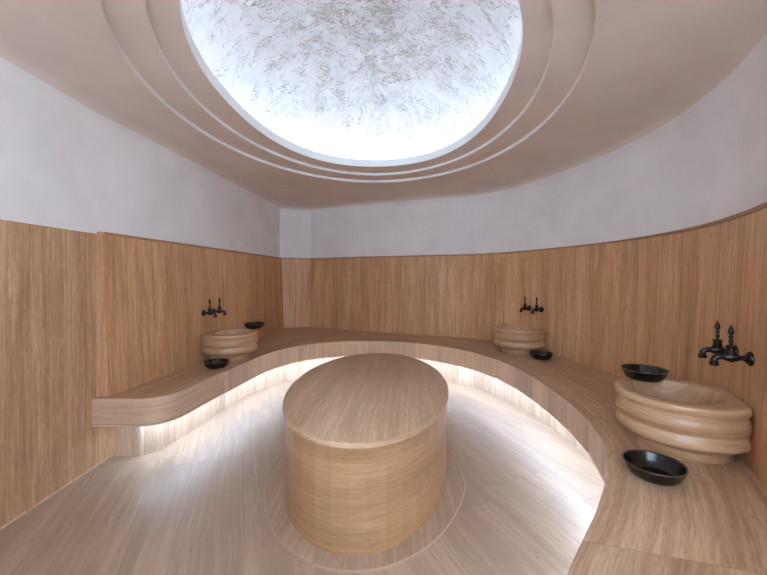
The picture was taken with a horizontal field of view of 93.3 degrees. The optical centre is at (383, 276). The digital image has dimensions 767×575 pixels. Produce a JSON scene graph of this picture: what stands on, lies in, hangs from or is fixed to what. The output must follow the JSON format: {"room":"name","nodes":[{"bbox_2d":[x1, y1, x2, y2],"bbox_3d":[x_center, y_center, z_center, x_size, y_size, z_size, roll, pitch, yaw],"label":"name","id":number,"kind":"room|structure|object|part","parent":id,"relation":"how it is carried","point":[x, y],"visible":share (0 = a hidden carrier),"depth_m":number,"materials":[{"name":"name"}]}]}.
{"room":"spa","nodes":[
{"label":"spa","id":0,"kind":"room"},
{"bbox_2d":[0,75,279,256],"bbox_3d":[-1.906,0.129,2.601,0.140,2.342,6.602,0,0,2],"label":"wall","id":1,"kind":"structure","parent":0,"point":[59,169],"depth_m":2.54,"materials":[{"name":"paint"}]},
{"bbox_2d":[0,219,96,526],"bbox_3d":[-1.977,0.501,0.895,0.006,1.597,3.190,0,0,0],"label":"wall panel","id":2,"kind":"object","parent":1,"relation":"attached to","point":[48,275],"depth_m":2.11,"materials":[{"name":"wood"}]},
{"bbox_2d":[0,459,106,529],"bbox_3d":[-1.970,1.294,0.960,0.007,0.011,3.320,0,0,0],"label":"baseboard","id":3,"kind":"structure","parent":1,"relation":"attached to","point":[96,465],"depth_m":2.13,"materials":[{"name":"wood"}]},
{"bbox_2d":[97,427,112,463],"bbox_3d":[-1.956,1.157,2.716,0.007,0.286,0.454,0,0,6],"label":"wall panel","id":4,"kind":"object","parent":1,"relation":"attached to","point":[104,434],"depth_m":2.56,"materials":[{"name":"wood"}]},
{"bbox_2d":[97,232,283,395],"bbox_3d":[-1.786,0.256,4.194,0.100,1.136,3.408,0,0,5],"label":"wall panel","id":5,"kind":"object","parent":1,"relation":"attached to","point":[152,294],"depth_m":3.08,"materials":[{"name":"wood"}]},
{"bbox_2d":[202,299,216,316],"bbox_3d":[-1.734,0.308,3.621,0.143,0.187,0.062,0,0,4],"label":"tap","id":6,"kind":"object","parent":1,"relation":"attached to","point":[209,312],"visible":1,"depth_m":3.61,"materials":[{"name":"black metal"}]},
{"bbox_2d":[212,297,226,314],"bbox_3d":[-1.721,0.308,3.805,0.143,0.187,0.062,0,0,4],"label":"tap","id":7,"kind":"object","parent":1,"relation":"attached to","point":[219,310],"visible":0.96,"depth_m":3.79,"materials":[{"name":"black metal"}]},
{"bbox_2d":[280,213,310,257],"bbox_3d":[-1.452,0.129,5.985,0.513,2.342,0.001,0,0,-20],"label":"wall","id":8,"kind":"structure","parent":0,"point":[295,229],"depth_m":5.98,"materials":[{"name":"paint"}]},
{"bbox_2d":[281,258,310,327],"bbox_3d":[-1.436,0.256,5.943,0.513,1.136,0.090,0,0,-20],"label":"wall panel","id":9,"kind":"object","parent":8,"relation":"attached to","point":[295,271],"depth_m":5.92,"materials":[{"name":"wood"}]},
{"bbox_2d":[0,379,604,574],"bbox_3d":[0.050,1.300,2.750,4.500,0.001,7.300,0,0,0],"label":"floor","id":10,"kind":"structure","parent":0,"point":[194,505],"depth_m":2.04,"materials":[{"name":"wood"}]},
{"bbox_2d":[264,353,465,572],"bbox_3d":[-0.097,1.032,2.652,1.344,0.537,2.132,0,0,4],"label":"platform","id":11,"kind":"object","parent":10,"relation":"on","point":[368,473],"visible":1,"depth_m":1.84,"materials":[{"name":"wood"}]},
{"bbox_3d":[-0.097,1.294,2.652,1.344,0.012,2.132,0,0,4],"label":"plate","id":12,"kind":"part","parent":11,"relation":"part of","materials":[{"name":"wood"}]},
{"bbox_2d":[92,327,766,574],"bbox_3d":[-0.286,1.062,3.043,4.734,0.476,4.681,0,0,24],"label":"bench","id":13,"kind":"object","parent":10,"relation":"on","point":[714,521],"visible":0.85,"depth_m":2.45,"materials":[{"name":"wood"}]},
{"bbox_2d":[203,358,229,368],"bbox_3d":[-1.520,0.794,3.300,0.223,0.060,0.223,0,0,-44],"label":"bowl","id":14,"kind":"object","parent":13,"relation":"on","point":[217,363],"visible":1,"depth_m":3.28,"materials":[{"name":"black metal"}]},
{"bbox_2d":[201,328,257,361],"bbox_3d":[-1.538,0.693,3.699,0.482,0.263,0.540,0,0,4],"label":"basin","id":15,"kind":"object","parent":13,"relation":"on","point":[234,344],"visible":0.98,"depth_m":3.51,"materials":[{"name":"wood"}]},
{"bbox_2d":[244,322,264,328],"bbox_3d":[-1.410,0.531,3.955,0.223,0.060,0.223,0,0,-25],"label":"bowl","id":16,"kind":"object","parent":15,"relation":"on","point":[249,325],"visible":1,"depth_m":3.89,"materials":[{"name":"black metal"}]},
{"bbox_2d":[494,325,545,354],"bbox_3d":[1.474,0.693,3.997,0.482,0.263,0.540,0,0,-21],"label":"basin","id":17,"kind":"object","parent":13,"relation":"on","point":[512,339],"visible":0.99,"depth_m":3.81,"materials":[{"name":"wood"}]},
{"bbox_2d":[530,350,553,359],"bbox_3d":[1.595,0.794,3.655,0.223,0.060,0.223,0,0,38],"label":"bowl","id":18,"kind":"object","parent":13,"relation":"on","point":[541,355],"visible":1,"depth_m":3.62,"materials":[{"name":"black metal"}]},
{"bbox_2d":[622,449,688,485],"bbox_3d":[1.117,0.794,1.495,0.223,0.060,0.223,0,0,0],"label":"bowl","id":19,"kind":"object","parent":13,"relation":"on","point":[652,467],"visible":1,"depth_m":1.52,"materials":[{"name":"black metal"}]},
{"bbox_2d":[615,377,752,463],"bbox_3d":[1.431,0.693,1.794,0.482,0.263,0.540,0,0,28],"label":"basin","id":20,"kind":"object","parent":13,"relation":"on","point":[691,421],"visible":0.97,"depth_m":1.61,"materials":[{"name":"wood"}]},
{"bbox_2d":[620,364,669,382],"bbox_3d":[1.430,0.531,1.985,0.223,0.060,0.223,0,0,-21],"label":"bowl","id":21,"kind":"object","parent":20,"relation":"on","point":[638,372],"visible":1,"depth_m":1.97,"materials":[{"name":"black metal"}]},
{"bbox_2d":[181,0,521,159],"bbox_3d":[-0.122,-1.646,2.540,2.441,0.852,3.273,0,0,0],"label":"ceiling","id":22,"kind":"structure","parent":0,"point":[352,79],"depth_m":3.11,"materials":[{"name":"paint"}]},
{"bbox_2d":[0,0,766,214],"bbox_3d":[0.060,-1.163,2.687,4.080,0.242,6.775,0,0,0],"label":"ceiling","id":23,"kind":"structure","parent":0,"point":[591,84],"depth_m":2.28,"materials":[{"name":"paint"}]},
{"bbox_2d":[311,58,766,257],"bbox_3d":[0.992,0.129,3.046,2.281,2.342,7.135,0,0,-18],"label":"wall","id":24,"kind":"structure","parent":0,"point":[713,167],"depth_m":3.28,"materials":[{"name":"paint"}]},
{"bbox_2d":[519,297,530,311],"bbox_3d":[1.618,0.308,4.149,0.143,0.187,0.062,0,0,-23],"label":"tap","id":25,"kind":"object","parent":24,"relation":"attached to","point":[524,307],"visible":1,"depth_m":4.14,"materials":[{"name":"black metal"}]},
{"bbox_2d":[531,297,543,313],"bbox_3d":[1.682,0.308,3.982,0.143,0.187,0.062,0,0,-19],"label":"tap","id":26,"kind":"object","parent":24,"relation":"attached to","point":[536,308],"visible":1,"depth_m":3.97,"materials":[{"name":"black metal"}]},
{"bbox_2d":[310,202,766,491],"bbox_3d":[0.953,0.256,3.017,2.358,1.136,7.135,0,0,-18],"label":"wall panel","id":27,"kind":"object","parent":24,"relation":"attached to","point":[658,300],"depth_m":3.17,"materials":[{"name":"wood"}]},
{"bbox_2d":[698,321,738,357],"bbox_3d":[1.640,0.308,1.782,0.143,0.187,0.062,0,0,26],"label":"tap","id":28,"kind":"object","parent":24,"relation":"attached to","point":[716,348],"visible":0.75,"depth_m":1.77,"materials":[{"name":"black metal"}]},
{"bbox_3d":[1.629,0.375,1.788,0.119,0.054,0.035,0,0,26],"label":"spout","id":29,"kind":"part","parent":28,"relation":"part of","materials":[{"name":"black metal"}]},
{"bbox_3d":[1.643,0.261,1.781,0.023,0.092,0.023,0,0,26],"label":"handle","id":30,"kind":"part","parent":28,"relation":"part of","materials":[{"name":"black metal"}]},
{"bbox_2d":[709,325,754,365],"bbox_3d":[1.555,0.308,1.625,0.143,0.187,0.062,0,0,30],"label":"tap","id":31,"kind":"object","parent":24,"relation":"attached to","point":[730,355],"visible":1,"depth_m":1.61,"materials":[{"name":"black metal"}]},
{"bbox_3d":[1.545,0.375,1.631,0.119,0.054,0.035,0,0,30],"label":"spout","id":32,"kind":"part","parent":31,"relation":"part of","materials":[{"name":"black metal"}]},
{"bbox_3d":[1.558,0.261,1.623,0.023,0.092,0.023,0,0,30],"label":"handle","id":33,"kind":"part","parent":31,"relation":"part of","materials":[{"name":"black metal"}]}
]}

